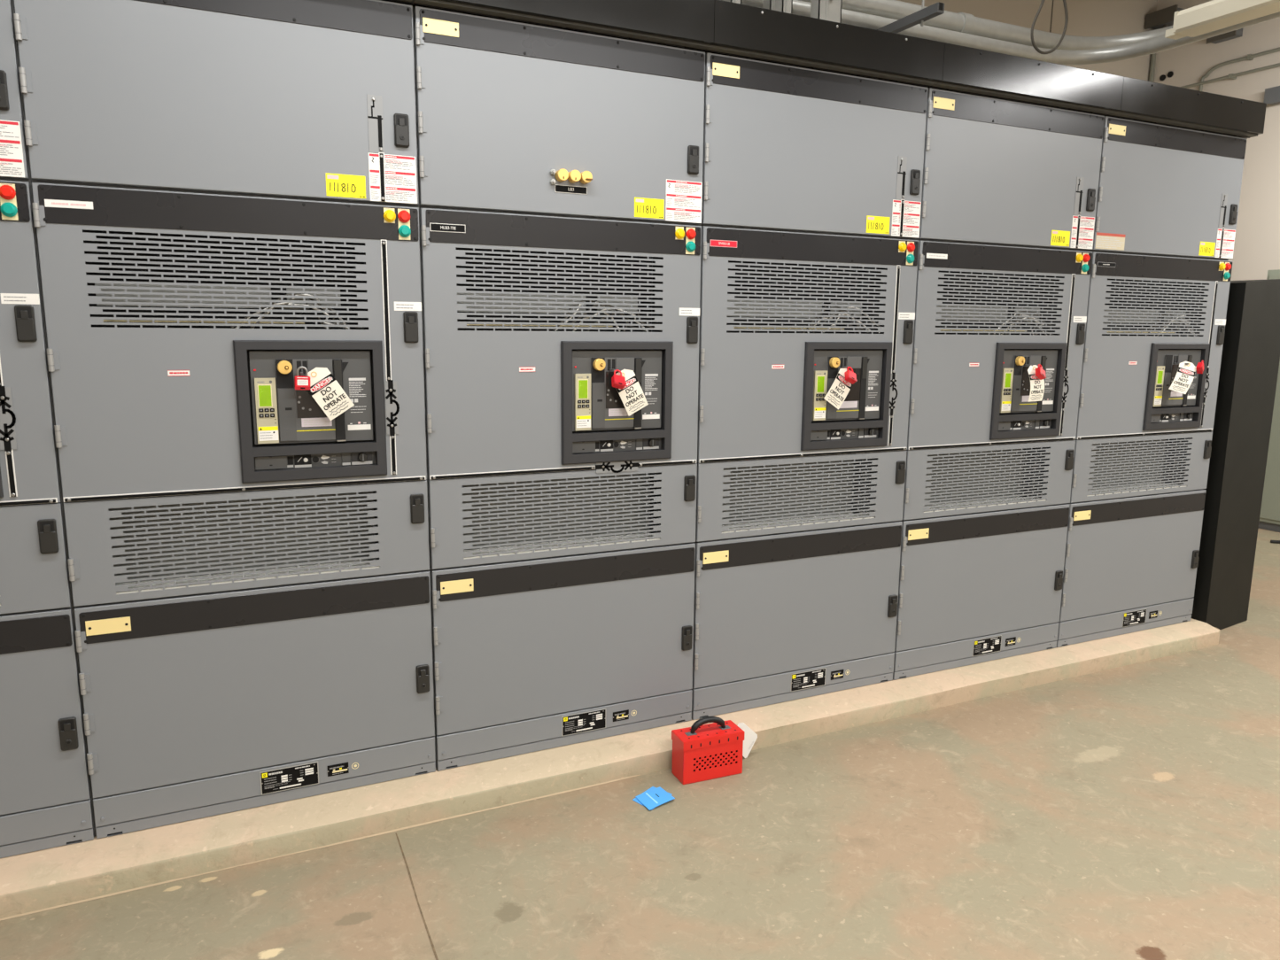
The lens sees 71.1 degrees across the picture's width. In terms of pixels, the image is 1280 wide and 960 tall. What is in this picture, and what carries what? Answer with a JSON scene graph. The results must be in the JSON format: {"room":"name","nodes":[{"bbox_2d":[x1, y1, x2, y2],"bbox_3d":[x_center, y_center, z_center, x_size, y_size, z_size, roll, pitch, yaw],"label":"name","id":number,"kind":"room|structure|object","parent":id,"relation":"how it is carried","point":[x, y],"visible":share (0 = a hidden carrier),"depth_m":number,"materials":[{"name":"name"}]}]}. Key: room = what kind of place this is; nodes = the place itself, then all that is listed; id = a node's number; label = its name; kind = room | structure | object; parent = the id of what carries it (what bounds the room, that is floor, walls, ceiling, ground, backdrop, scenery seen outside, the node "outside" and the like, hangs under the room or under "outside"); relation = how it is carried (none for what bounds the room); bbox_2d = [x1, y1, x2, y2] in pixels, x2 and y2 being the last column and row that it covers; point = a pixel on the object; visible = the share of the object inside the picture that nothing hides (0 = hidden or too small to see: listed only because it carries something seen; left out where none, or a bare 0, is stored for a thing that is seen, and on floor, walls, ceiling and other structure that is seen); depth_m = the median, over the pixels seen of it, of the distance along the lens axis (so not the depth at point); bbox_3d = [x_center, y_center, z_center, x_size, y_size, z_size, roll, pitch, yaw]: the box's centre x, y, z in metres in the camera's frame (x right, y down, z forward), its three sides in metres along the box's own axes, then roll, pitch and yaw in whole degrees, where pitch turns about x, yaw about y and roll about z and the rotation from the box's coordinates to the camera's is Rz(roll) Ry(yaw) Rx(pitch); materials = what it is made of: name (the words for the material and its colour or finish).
{"room":"electrical room","nodes":[
{"label":"electrical room","id":0,"kind":"room"},
{"bbox_2d":[0,528,1279,959],"bbox_3d":[0.340,1.371,1.206,14.600,0.200,10.600,-4,11,-25],"label":"floor","id":1,"kind":"structure","parent":0,"point":[1131,811],"depth_m":2.47,"materials":[{"name":"concrete"}]},
{"bbox_2d":[0,775,640,921],"bbox_3d":[-2.053,1.115,1.976,4.554,0.004,0.005,-4,11,-25],"label":"trim","id":2,"kind":"structure","parent":1,"relation":"on","point":[450,818],"depth_m":2.52,"materials":[{"name":"beige concrete"}]},
{"bbox_2d":[395,833,438,959],"bbox_3d":[0.741,1.551,-0.455,0.026,0.001,6.843,-4,11,-25],"label":"joint","id":3,"kind":"object","parent":1,"relation":"on","point":[406,863],"depth_m":2.29,"materials":[{"name":"concrete"}]},
{"bbox_2d":[0,618,1219,918],"bbox_3d":[-1.050,0.845,3.442,7.640,0.092,1.866,-4,11,-25],"label":"concrete plinth","id":4,"kind":"object","parent":1,"relation":"on","point":[44,879],"depth_m":2.75,"materials":[{"name":"concrete"}]},
{"bbox_2d":[0,0,96,858],"bbox_3d":[-2.185,-0.216,2.688,0.919,2.230,1.516,-4,11,-25],"label":"tall cabinet","id":5,"kind":"object","parent":4,"relation":"on","point":[46,800],"visible":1,"depth_m":2.24,"materials":[{"name":"grey metal"}]},
{"bbox_2d":[0,466,3,497],"bbox_3d":[-1.734,-0.136,2.088,0.382,0.383,0.080,-4,11,-25],"label":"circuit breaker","id":6,"kind":"object","parent":5,"relation":"attached to","point":[1,483],"visible":1,"depth_m":2.19,"materials":[{"name":"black plastic"}]},
{"bbox_2d":[13,0,435,838],"bbox_3d":[-1.345,-0.337,3.046,0.919,2.366,1.558,-4,11,-25],"label":"tall cabinet","id":7,"kind":"object","parent":4,"relation":"on","point":[206,175],"depth_m":2.39,"materials":[{"name":"grey metal"}]},
{"bbox_2d":[232,340,387,483],"bbox_3d":[-0.904,-0.193,2.475,0.382,0.383,0.080,-4,11,-25],"label":"circuit breaker","id":8,"kind":"object","parent":7,"relation":"attached to","point":[272,414],"visible":0.99,"depth_m":2.46,"materials":[{"name":"black plastic"}]},
{"bbox_2d":[294,366,310,390],"bbox_3d":[-0.908,-0.274,2.406,0.040,0.064,0.021,-4,11,-25],"label":"padlock","id":9,"kind":"object","parent":8,"relation":"hanging from","point":[300,382],"visible":1,"depth_m":2.40,"materials":[{"name":"red plastic"}]},
{"bbox_2d":[307,367,354,420],"bbox_3d":[-0.851,-0.235,2.449,0.132,0.147,0.008,-4,11,-25],"label":"tag","id":10,"kind":"object","parent":8,"relation":"hanging from","point":[325,390],"visible":1,"depth_m":2.45,"materials":[{"name":"white paper"}]},
{"bbox_2d":[411,0,714,770],"bbox_3d":[-0.520,-0.394,3.431,0.910,2.366,1.558,-4,11,-25],"label":"tall cabinet","id":11,"kind":"object","parent":4,"relation":"on","point":[560,171],"depth_m":2.76,"materials":[{"name":"grey metal"}]},
{"bbox_2d":[560,341,673,465],"bbox_3d":[-0.073,-0.250,2.863,0.382,0.383,0.080,-4,11,-25],"label":"circuit breaker","id":12,"kind":"object","parent":11,"relation":"attached to","point":[591,405],"visible":0.97,"depth_m":2.85,"materials":[{"name":"black plastic"}]},
{"bbox_2d":[611,369,626,389],"bbox_3d":[-0.068,-0.313,2.786,0.046,0.061,0.046,-4,11,-25],"label":"padlock","id":13,"kind":"object","parent":12,"relation":"hanging from","point":[618,382],"visible":1,"depth_m":2.78,"materials":[{"name":"red plastic"}]},
{"bbox_2d":[615,369,648,416],"bbox_3d":[-0.029,-0.277,2.836,0.124,0.149,0.008,-4,11,-25],"label":"tag","id":14,"kind":"object","parent":12,"relation":"hanging from","point":[632,397],"visible":0.94,"depth_m":2.83,"materials":[{"name":"white plastic"}]},
{"bbox_2d":[892,42,1123,680],"bbox_3d":[1.135,-0.508,4.203,0.932,2.366,1.558,-4,11,-25],"label":"tall cabinet","id":15,"kind":"object","parent":4,"relation":"on","point":[1009,197],"depth_m":3.53,"materials":[{"name":"grey metal"}]},
{"bbox_2d":[989,342,1066,439],"bbox_3d":[1.570,-0.363,3.630,0.382,0.383,0.080,-4,11,-25],"label":"circuit breaker","id":16,"kind":"object","parent":15,"relation":"attached to","point":[1012,381],"visible":0.96,"depth_m":3.62,"materials":[{"name":"black plastic"}]},
{"bbox_2d":[1027,364,1044,402],"bbox_3d":[1.571,-0.385,3.565,0.087,0.142,0.034,-4,11,-25],"label":"tag","id":17,"kind":"object","parent":16,"relation":"hanging from","point":[1036,385],"visible":0.93,"depth_m":3.56,"materials":[{"name":"white plastic"}]},
{"bbox_2d":[1035,364,1046,380],"bbox_3d":[1.585,-0.427,3.544,0.053,0.062,0.042,-4,11,-25],"label":"padlock","id":18,"kind":"object","parent":16,"relation":"hanging from","point":[1040,373],"visible":1,"depth_m":3.53,"materials":[{"name":"red plastic"}]},
{"bbox_2d":[1056,76,1266,647],"bbox_3d":[1.967,-0.565,4.591,0.935,2.366,1.558,-4,11,-25],"label":"tall cabinet","id":19,"kind":"object","parent":4,"relation":"on","point":[1168,197],"depth_m":3.92,"materials":[{"name":"grey metal"}]},
{"bbox_2d":[1142,342,1209,430],"bbox_3d":[2.407,-0.418,4.005,0.382,0.383,0.108,-4,11,-25],"label":"circuit breaker","id":20,"kind":"object","parent":19,"relation":"attached to","point":[1161,411],"visible":0.88,"depth_m":4.00,"materials":[{"name":"black plastic"}]},
{"bbox_2d":[1168,361,1196,394],"bbox_3d":[2.383,-0.450,3.932,0.132,0.144,0.038,-1,10,-8],"label":"tag","id":21,"kind":"object","parent":20,"relation":"hanging from","point":[1185,374],"visible":1,"depth_m":3.93,"materials":[{"name":"white plastic"}]},
{"bbox_2d":[1196,360,1204,373],"bbox_3d":[2.472,-0.497,3.944,0.021,0.060,0.064,10,13,44],"label":"padlock","id":22,"kind":"object","parent":20,"relation":"hanging from","point":[1200,368],"visible":1,"depth_m":3.93,"materials":[{"name":"red plastic"}]},
{"bbox_2d":[632,786,671,810],"bbox_3d":[0.039,0.998,2.808,0.084,0.001,0.117,8,12,37],"label":"card","id":23,"kind":"object","parent":1,"relation":"on","point":[636,800],"visible":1,"depth_m":2.80,"materials":[{"name":"blue plastic"}]},
{"bbox_2d":[635,786,674,810],"bbox_3d":[0.046,0.993,2.799,0.115,0.007,0.092,-7,12,-37],"label":"card","id":24,"kind":"object","parent":23,"relation":"on","point":[651,799],"visible":1,"depth_m":2.79,"materials":[{"name":"blue plastic"}]},
{"bbox_2d":[671,716,744,784],"bbox_3d":[0.223,0.875,2.952,0.222,0.199,0.094,-3,10,-22],"label":"box","id":25,"kind":"object","parent":1,"relation":"on","point":[701,751],"visible":1,"depth_m":2.92,"materials":[{"name":"red metal"}]},
{"bbox_2d":[737,722,757,758],"bbox_3d":[0.366,0.887,3.056,0.104,0.138,0.009,-7,12,-37],"label":"paper tag","id":26,"kind":"object","parent":25,"relation":"hanging from","point":[750,737],"visible":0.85,"depth_m":3.06,"materials":[{"name":"white paper"}]},
{"bbox_2d":[690,0,944,720],"bbox_3d":[0.304,-0.451,3.816,0.921,2.366,1.558,-4,11,-25],"label":"tall cabinet","id":27,"kind":"object","parent":1,"relation":"on","point":[812,179],"depth_m":3.14,"materials":[{"name":"grey metal"}]},
{"bbox_2d":[723,0,842,23],"bbox_3d":[0.580,-2.860,3.788,0.540,2.400,0.344,-4,11,-25],"label":"frame","id":28,"kind":"object","parent":27,"relation":"on","point":[826,10],"visible":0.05,"depth_m":3.87,"materials":[{"name":"metal"}]},
{"bbox_2d":[800,341,892,450],"bbox_3d":[0.748,-0.306,3.246,0.382,0.383,0.080,-4,11,-25],"label":"circuit breaker","id":29,"kind":"object","parent":27,"relation":"attached to","point":[824,426],"visible":0.93,"depth_m":3.24,"materials":[{"name":"black plastic"}]},
{"bbox_2d":[824,367,852,409],"bbox_3d":[0.710,-0.324,3.181,0.131,0.147,0.008,-4,11,-25],"label":"tag","id":30,"kind":"object","parent":29,"relation":"hanging from","point":[840,389],"visible":0.94,"depth_m":3.18,"materials":[{"name":"white plastic"}]},
{"bbox_2d":[844,366,857,384],"bbox_3d":[0.743,-0.370,3.164,0.050,0.061,0.046,-4,11,-25],"label":"padlock","id":31,"kind":"object","parent":29,"relation":"hanging from","point":[850,376],"visible":1,"depth_m":3.15,"materials":[{"name":"red plastic"}]},
{"bbox_2d":[1190,279,1279,629],"bbox_3d":[2.864,-0.128,4.469,0.446,1.720,0.300,-6,11,-33],"label":"panel","id":32,"kind":"object","parent":1,"relation":"on","point":[1251,347],"visible":0.38,"depth_m":4.31,"materials":[{"name":"metal"}]},
{"bbox_2d":[1258,269,1279,532],"bbox_3d":[5.348,-0.480,6.088,0.710,1.930,1.900,-4,11,-25],"label":"storage cabinet","id":33,"kind":"object","parent":1,"relation":"on","point":[1269,517],"visible":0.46,"depth_m":6.68,"materials":[{"name":"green metal"}]},
{"bbox_2d":[1270,540,1279,543],"bbox_3d":[4.578,0.428,6.340,0.213,0.042,0.075,3,10,13],"label":"scrap","id":34,"kind":"object","parent":1,"relation":"on","point":[1271,541],"visible":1,"depth_m":6.33,"materials":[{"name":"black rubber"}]},
{"bbox_2d":[896,0,1157,81],"bbox_3d":[-1.944,-1.935,5.377,14.400,4.900,0.202,-4,11,-25],"label":"wall","id":35,"kind":"structure","parent":0,"point":[1086,18],"depth_m":7.66,"materials":[{"name":"beige paint"}]},
{"bbox_2d":[1153,0,1279,280],"bbox_3d":[6.875,-1.592,3.822,0.200,4.900,10.600,-4,11,-25],"label":"wall","id":36,"kind":"structure","parent":0,"point":[1257,240],"depth_m":7.38,"materials":[{"name":"beige paint"}]},
{"bbox_2d":[1148,29,1155,82],"bbox_3d":[4.601,-2.017,8.349,0.040,4.200,0.038,-4,11,-25],"label":"conduit","id":37,"kind":"object","parent":36,"relation":"attached to","point":[1153,56],"visible":0.02,"depth_m":8.05,"materials":[{"name":"grey metal"}]},
{"bbox_2d":[1159,74,1165,80],"bbox_3d":[4.671,-3.595,7.999,0.012,0.052,0.051,-4,11,-25],"label":"wall sleeve","id":38,"kind":"structure","parent":36,"relation":"attached to","point":[1162,77],"depth_m":7.99,"materials":[{"name":"black plastic"}]},
{"bbox_2d":[1144,4,1185,29],"bbox_3d":[4.621,-4.007,7.871,0.160,0.220,0.280,-4,11,-25],"label":"wall bracket","id":39,"kind":"object","parent":36,"relation":"attached to","point":[1163,18],"visible":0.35,"depth_m":7.84,"materials":[{"name":"grey metal"}]},
{"bbox_2d":[1167,70,1173,77],"bbox_3d":[4.701,-3.596,7.935,0.012,0.052,0.051,-4,11,-25],"label":"wall sleeve","id":40,"kind":"structure","parent":36,"relation":"attached to","point":[1170,73],"depth_m":7.93,"materials":[{"name":"black plastic"}]},
{"bbox_2d":[1206,27,1243,43],"bbox_3d":[4.868,-3.705,7.446,0.110,0.090,0.240,-4,11,-25],"label":"wall bracket","id":41,"kind":"object","parent":36,"relation":"attached to","point":[1238,33],"visible":0.54,"depth_m":7.41,"materials":[{"name":"grey metal"}]},
{"bbox_2d":[1180,62,1279,88],"bbox_3d":[5.532,-3.127,6.147,0.072,0.040,3.960,-4,11,-25],"label":"conduit","id":42,"kind":"object","parent":36,"relation":"attached to","point":[1233,76],"visible":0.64,"depth_m":7.41,"materials":[{"name":"grey metal"}]},
{"bbox_2d":[1198,46,1279,91],"bbox_3d":[5.596,-2.746,6.101,0.044,1.035,3.707,-4,11,-25],"label":"conduit","id":43,"kind":"object","parent":36,"relation":"attached to","point":[1250,57],"visible":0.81,"depth_m":7.38,"materials":[{"name":"grey metal"}]},
{"bbox_2d":[1263,85,1279,104],"bbox_3d":[5.083,-3.050,7.084,0.108,0.120,0.210,-4,11,-25],"label":"junction box","id":44,"kind":"object","parent":36,"relation":"attached to","point":[1272,95],"visible":0.87,"depth_m":7.10,"materials":[{"name":"grey metal"}]},
{"bbox_3d":[0.386,-3.609,0.371,14.600,0.100,10.600,-4,11,-25],"label":"ceiling","id":45,"kind":"structure","parent":0,"visible":0},
{"bbox_2d":[876,0,944,33],"bbox_3d":[1.251,-3.180,4.269,0.040,2.019,0.682,-4,11,-25],"label":"hanger","id":46,"kind":"object","parent":45,"relation":"hanging from","point":[934,10],"visible":0.56,"depth_m":4.25,"materials":[{"name":"grey metal"}]},
{"bbox_2d":[799,0,1172,50],"bbox_3d":[2.127,-2.138,2.960,3.350,0.118,3.879,-4,11,-25],"label":"conduit","id":47,"kind":"object","parent":46,"relation":"on","point":[962,22],"visible":0.52,"depth_m":4.87,"materials":[{"name":"metal"}]},
{"bbox_2d":[721,0,1279,65],"bbox_3d":[2.032,-2.031,2.893,3.109,0.088,3.809,-4,11,-25],"label":"conduit","id":48,"kind":"object","parent":46,"relation":"on","point":[1159,43],"visible":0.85,"depth_m":4.77,"materials":[{"name":"metal"}]},
{"bbox_2d":[1030,0,1068,54],"bbox_3d":[2.178,-3.240,4.599,0.262,1.992,0.040,-4,11,-25],"label":"hanging cable","id":49,"kind":"object","parent":45,"relation":"hanging from","point":[1036,49],"visible":1,"depth_m":4.73,"materials":[{"name":"grey rubber"}]},
{"bbox_2d":[1164,0,1279,39],"bbox_3d":[2.857,-3.076,3.732,0.150,2.018,1.120,-4,11,-25],"label":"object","id":50,"kind":"object","parent":45,"relation":"hanging from","point":[1214,15],"visible":1,"depth_m":4.15,"materials":[{"name":"beige metal"}]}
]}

